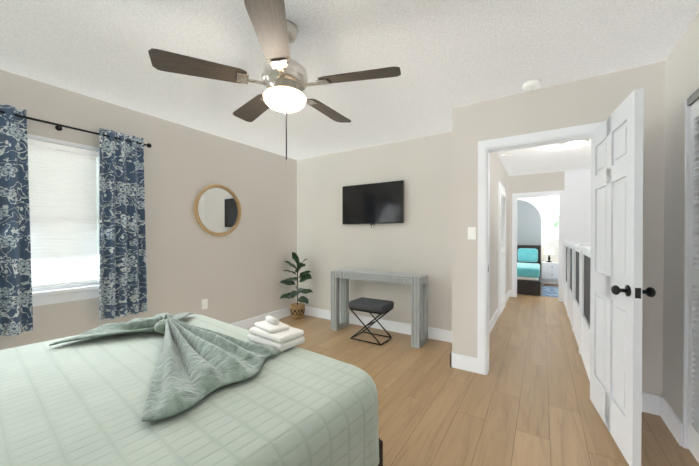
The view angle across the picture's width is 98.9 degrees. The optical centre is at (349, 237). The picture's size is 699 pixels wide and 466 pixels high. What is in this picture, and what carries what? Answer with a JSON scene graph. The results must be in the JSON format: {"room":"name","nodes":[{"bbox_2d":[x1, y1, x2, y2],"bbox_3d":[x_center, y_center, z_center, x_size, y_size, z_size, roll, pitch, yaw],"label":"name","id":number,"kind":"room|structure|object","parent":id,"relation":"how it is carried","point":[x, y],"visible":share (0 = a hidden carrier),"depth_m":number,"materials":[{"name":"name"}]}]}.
{"room":"bedroom","nodes":[
{"label":"bedroom","id":0,"kind":"room"},
{"bbox_2d":[0,70,296,349],"bbox_3d":[-2.176,0.006,2.908,0.120,2.480,4.940,0,0,33],"label":"wall","id":1,"kind":"structure","parent":0,"point":[238,273],"depth_m":3.35,"materials":[{"name":"paint"}]},
{"bbox_2d":[27,134,99,306],"bbox_3d":[-2.501,-0.130,2.355,0.170,1.340,1.020,0,0,33],"label":"window","id":2,"kind":"structure","parent":1,"relation":"in","point":[64,202],"depth_m":2.51,"materials":[{"name":"white"}]},
{"bbox_2d":[0,104,151,335],"bbox_3d":[-2.372,-0.110,2.355,0.146,1.680,1.464,0,0,33],"label":"curtains","id":3,"kind":"object","parent":1,"relation":"hanging from","point":[122,267],"visible":1,"depth_m":2.64,"materials":[{"name":"blue fabric"}]},
{"bbox_2d":[202,299,207,308],"bbox_3d":[-1.705,0.788,3.526,0.008,0.116,0.072,0,0,33],"label":"electrical outlet plate","id":4,"kind":"object","parent":1,"relation":"attached to","point":[204,303],"visible":1,"depth_m":3.52,"materials":[{"name":"white plastic"}]},
{"bbox_2d":[194,184,241,235],"bbox_3d":[-1.591,-0.329,3.659,0.040,0.632,0.632,0,0,33],"label":"mirror","id":5,"kind":"object","parent":1,"relation":"attached to","point":[217,210],"visible":0.96,"depth_m":3.64,"materials":[{"name":"brown wood"}]},
{"bbox_2d":[231,307,290,329],"bbox_3d":[-2.120,1.179,2.879,0.015,0.135,4.700,0,0,33],"label":"baseboard","id":6,"kind":"structure","parent":1,"relation":"attached to","point":[246,324],"depth_m":4.21,"materials":[{"name":"white wood"}]},
{"bbox_2d":[0,0,698,175],"bbox_3d":[1.468,-1.271,3.980,5.080,0.060,10.700,0,0,33],"label":"ceiling","id":7,"kind":"structure","parent":0,"point":[446,56],"depth_m":2.01,"materials":[{"name":"white paint"}]},
{"bbox_2d":[148,0,400,162],"bbox_3d":[-0.360,-0.829,1.799,1.304,0.796,1.254,0,0,33],"label":"fan","id":8,"kind":"object","parent":7,"relation":"hanging from","point":[284,76],"visible":1,"depth_m":1.63,"materials":[{"name":"brown wood"}]},
{"bbox_2d":[502,153,510,156],"bbox_3d":[2.345,-1.229,4.474,0.120,0.032,0.120,0,0,33],"label":"smoke detector","id":9,"kind":"object","parent":7,"relation":"attached to","point":[506,154],"visible":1,"depth_m":4.44,"materials":[{"name":"white plastic"}]},
{"bbox_2d":[522,79,540,90],"bbox_3d":[1.458,-1.211,2.393,0.130,0.040,0.130,0,0,33],"label":"smoke detector","id":10,"kind":"object","parent":7,"relation":"attached to","point":[531,85],"visible":1,"depth_m":2.36,"materials":[{"name":"white plastic"}]},
{"bbox_2d":[560,139,588,147],"bbox_3d":[2.920,-1.206,3.890,0.300,0.070,0.300,0,0,33],"label":"light","id":11,"kind":"object","parent":7,"relation":"attached to","point":[576,144],"visible":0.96,"depth_m":3.83,"materials":[{"name":"silver metal"}]},
{"bbox_2d":[297,132,452,330],"bbox_3d":[0.280,-0.003,4.194,2.620,2.480,0.120,0,0,33],"label":"wall","id":12,"kind":"structure","parent":0,"point":[418,240],"depth_m":3.99,"materials":[{"name":"paint"}]},
{"bbox_2d":[342,180,403,227],"bbox_3d":[0.303,-0.424,4.069,0.930,0.605,0.058,0,0,33],"label":"tv","id":13,"kind":"object","parent":12,"relation":"attached to","point":[371,204],"visible":1,"depth_m":4.02,"materials":[{"name":"black plastic"}]},
{"bbox_2d":[304,306,451,342],"bbox_3d":[0.256,1.170,4.137,2.590,0.135,0.015,0,0,33],"label":"baseboard","id":14,"kind":"structure","parent":12,"relation":"attached to","point":[405,328],"depth_m":3.98,"materials":[{"name":"white wood"}]},
{"bbox_2d":[247,283,698,465],"bbox_3d":[1.468,1.269,3.997,5.080,0.060,10.700,0,0,33],"label":"floor","id":15,"kind":"structure","parent":0,"point":[525,401],"depth_m":2.30,"materials":[{"name":"brown wood"}]},
{"bbox_2d":[0,314,382,465],"bbox_3d":[-1.199,0.929,1.024,1.877,0.660,2.237,0,0,38],"label":"bed","id":16,"kind":"object","parent":15,"relation":"on","point":[82,402],"visible":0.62,"depth_m":1.06,"materials":[{"name":"green fabric"}]},
{"bbox_2d":[49,313,280,421],"bbox_3d":[-0.930,0.527,1.600,1.293,0.108,0.810,0,0,33],"label":"blanket","id":17,"kind":"object","parent":16,"relation":"on","point":[195,365],"visible":1,"depth_m":1.33,"materials":[{"name":"green fabric"}]},
{"bbox_2d":[247,315,304,350],"bbox_3d":[-0.414,0.520,1.677,0.300,0.132,0.180,0,0,38],"label":"towels","id":18,"kind":"object","parent":16,"relation":"on","point":[271,331],"visible":0.96,"depth_m":1.62,"materials":[{"name":"white fabric"}]},
{"bbox_2d":[280,252,312,318],"bbox_3d":[-0.790,0.729,4.485,0.452,1.013,0.426,0,0,33],"label":"plant","id":19,"kind":"object","parent":15,"relation":"on","point":[297,310],"visible":1,"depth_m":4.51,"materials":[{"name":"green plant"}]},
{"bbox_2d":[349,297,393,344],"bbox_3d":[0.267,1.011,3.662,0.470,0.460,0.330,0,0,33],"label":"stool","id":20,"kind":"object","parent":15,"relation":"on","point":[372,305],"visible":1,"depth_m":3.58,"materials":[{"name":"black metal"}]},
{"bbox_2d":[331,269,427,348],"bbox_3d":[0.346,0.845,3.794,1.230,0.790,0.310,0,0,33],"label":"console table","id":21,"kind":"object","parent":15,"relation":"on","point":[340,278],"visible":1,"depth_m":3.60,"materials":[{"name":"grey wood"}]},
{"bbox_2d":[517,245,540,294],"bbox_3d":[4.048,0.716,7.340,1.080,1.000,1.980,0,0,33],"label":"bed","id":22,"kind":"object","parent":15,"relation":"on","point":[528,269],"visible":0.54,"depth_m":6.45,"materials":[{"name":"teal fabric"}]},
{"bbox_2d":[541,286,557,297],"bbox_3d":[4.836,1.215,6.562,1.050,0.013,1.580,0,0,33],"label":"rug","id":23,"kind":"object","parent":15,"relation":"on","point":[549,291],"visible":0.29,"depth_m":6.66,"materials":[{"name":"blue fabric"}]},
{"bbox_2d":[542,261,558,284],"bbox_3d":[5.119,0.925,7.564,0.420,0.580,0.387,0,0,33],"label":"nightstand","id":24,"kind":"object","parent":15,"relation":"on","point":[549,270],"visible":0.83,"depth_m":7.45,"materials":[{"name":"white wood"}]},
{"bbox_2d":[544,248,553,261],"bbox_3d":[5.075,0.448,7.604,0.220,0.368,0.220,0,0,33],"label":"table lamp","id":25,"kind":"object","parent":24,"relation":"on","point":[549,251],"visible":1,"depth_m":7.54,"materials":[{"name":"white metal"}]},
{"bbox_2d":[563,230,590,380],"bbox_3d":[2.986,0.561,3.949,0.090,1.355,3.680,0,0,33],"label":"railing","id":26,"kind":"object","parent":15,"relation":"on","point":[577,261],"visible":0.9,"depth_m":3.22,"materials":[{"name":"white wood"}]},
{"bbox_2d":[452,105,508,355],"bbox_3d":[2.172,-0.005,4.576,0.150,2.480,4.150,0,0,33],"label":"wall","id":27,"kind":"structure","parent":0,"point":[460,250],"depth_m":2.85,"materials":[{"name":"paint"}]},
{"bbox_2d":[450,351,460,366],"bbox_3d":[1.152,1.177,3.150,0.015,0.135,0.665,0,0,33],"label":"baseboard","id":28,"kind":"structure","parent":27,"relation":"attached to","point":[454,357],"depth_m":2.86,"materials":[{"name":"white wood"}]},
{"bbox_2d":[470,308,498,367],"bbox_3d":[1.750,1.173,3.773,0.015,0.135,2.090,0,0,33],"label":"baseboard","id":29,"kind":"structure","parent":27,"relation":"attached to","point":[473,360],"depth_m":3.97,"materials":[{"name":"white wood"}]},
{"bbox_2d":[498,181,504,307],"bbox_3d":[2.556,0.182,5.020,0.016,2.100,0.890,0,0,33],"label":"trim","id":30,"kind":"structure","parent":27,"relation":"attached to","point":[500,185],"depth_m":4.65,"materials":[{"name":"white wood"}]},
{"bbox_2d":[499,187,505,314],"bbox_3d":[2.565,0.216,5.014,0.029,2.008,0.750,0,0,33],"label":"closet door","id":31,"kind":"structure","parent":27,"relation":"in","point":[502,249],"depth_m":5.01,"materials":[{"name":"white wood"}]},
{"bbox_2d":[505,290,509,303],"bbox_3d":[3.050,1.159,5.791,0.020,0.135,0.930,0,0,33],"label":"baseboard","id":32,"kind":"structure","parent":27,"relation":"attached to","point":[507,296],"depth_m":5.82,"materials":[{"name":"white wood"}]},
{"bbox_2d":[517,196,558,277],"bbox_3d":[4.662,-0.030,8.224,4.050,2.480,0.120,0,0,33],"label":"wall","id":33,"kind":"structure","parent":0,"point":[534,220],"depth_m":7.94,"materials":[{"name":"paint"}]},
{"bbox_2d":[541,278,557,283],"bbox_3d":[4.625,1.143,8.175,4.050,0.135,0.015,0,0,33],"label":"baseboard","id":34,"kind":"structure","parent":33,"relation":"attached to","point":[546,281],"depth_m":7.79,"materials":[{"name":"white wood"}]},
{"bbox_2d":[547,240,558,254],"bbox_3d":[5.329,0.264,7.702,0.404,0.404,0.021,0,0,33],"label":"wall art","id":35,"kind":"object","parent":33,"relation":"attached to","point":[556,247],"visible":0.4,"depth_m":7.72,"materials":[{"name":"white"}]},
{"bbox_2d":[552,198,558,231],"bbox_3d":[5.432,-0.576,7.718,0.350,0.860,0.132,0,0,33],"label":"window","id":36,"kind":"structure","parent":33,"relation":"in","point":[554,214],"depth_m":7.75,"materials":[{"name":"white"}]},
{"bbox_2d":[509,169,590,289],"bbox_3d":[4.196,-0.013,5.670,2.070,2.480,0.120,0,0,33],"label":"wall","id":37,"kind":"structure","parent":0,"point":[577,204],"depth_m":5.63,"materials":[{"name":"white paint"}]},
{"bbox_2d":[512,190,564,301],"bbox_3d":[3.742,0.166,5.963,0.870,2.120,0.152,0,0,33],"label":"door frame","id":38,"kind":"structure","parent":37,"relation":"attached to","point":[559,193],"depth_m":5.83,"materials":[{"name":"white wood"}]},
{"bbox_2d":[469,61,664,395],"bbox_3d":[2.067,0.010,2.248,2.190,2.480,0.120,0,0,33],"label":"wall","id":39,"kind":"structure","parent":0,"point":[597,99],"depth_m":2.24,"materials":[{"name":"paint"}]},
{"bbox_2d":[468,227,475,239],"bbox_3d":[1.132,-0.036,2.769,0.072,0.116,0.014,0,0,33],"label":"switch plate","id":40,"kind":"object","parent":39,"relation":"attached to","point":[471,233],"visible":1,"depth_m":2.77,"materials":[{"name":"white plastic"}]},
{"bbox_2d":[477,122,602,374],"bbox_3d":[1.598,0.188,2.551,0.915,2.120,0.152,0,0,33],"label":"door frame","id":41,"kind":"structure","parent":39,"relation":"attached to","point":[486,148],"depth_m":2.70,"materials":[{"name":"white wood"}]},
{"bbox_2d":[590,88,655,465],"bbox_3d":[1.693,0.230,1.934,0.184,2.025,0.796,0,0,26],"label":"door","id":42,"kind":"structure","parent":39,"relation":"in","point":[616,276],"depth_m":1.77,"materials":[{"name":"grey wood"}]},
{"bbox_2d":[642,392,656,408],"bbox_3d":[2.454,1.184,2.087,1.035,0.135,0.015,0,0,33],"label":"baseboard","id":43,"kind":"structure","parent":39,"relation":"attached to","point":[656,405],"depth_m":2.12,"materials":[{"name":"white wood"}]},
{"bbox_2d":[663,13,698,422],"bbox_3d":[1.126,0.023,0.315,0.120,2.480,4.150,0,0,33],"label":"wall","id":44,"kind":"structure","parent":0,"point":[681,73],"depth_m":1.90,"materials":[{"name":"paint"}]},
{"bbox_2d":[657,395,682,446],"bbox_3d":[2.091,1.185,1.949,0.015,0.135,0.370,0,0,33],"label":"baseboard","id":45,"kind":"structure","parent":44,"relation":"attached to","point":[675,425],"depth_m":1.93,"materials":[{"name":"white wood"}]},
{"bbox_2d":[683,88,698,448],"bbox_3d":[1.571,0.226,1.010,0.123,2.066,1.761,0,0,33],"label":"trim","id":46,"kind":"structure","parent":44,"relation":"attached to","point":[693,98],"depth_m":1.77,"materials":[{"name":"grey wood"}]},
{"bbox_2d":[687,99,698,462],"bbox_3d":[1.529,0.242,1.038,0.064,2.008,1.729,0,0,33],"label":"closet door","id":47,"kind":"structure","parent":44,"relation":"in","point":[693,381],"depth_m":1.71,"materials":[{"name":"white wood"}]},
{"label":"outside","id":48,"kind":"structure","parent":0,"visible":0},
{"bbox_2d":[553,200,558,229],"bbox_3d":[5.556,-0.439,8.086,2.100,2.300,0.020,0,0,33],"label":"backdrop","id":49,"kind":"structure","parent":48,"point":[555,211],"depth_m":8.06,"materials":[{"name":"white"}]}
]}

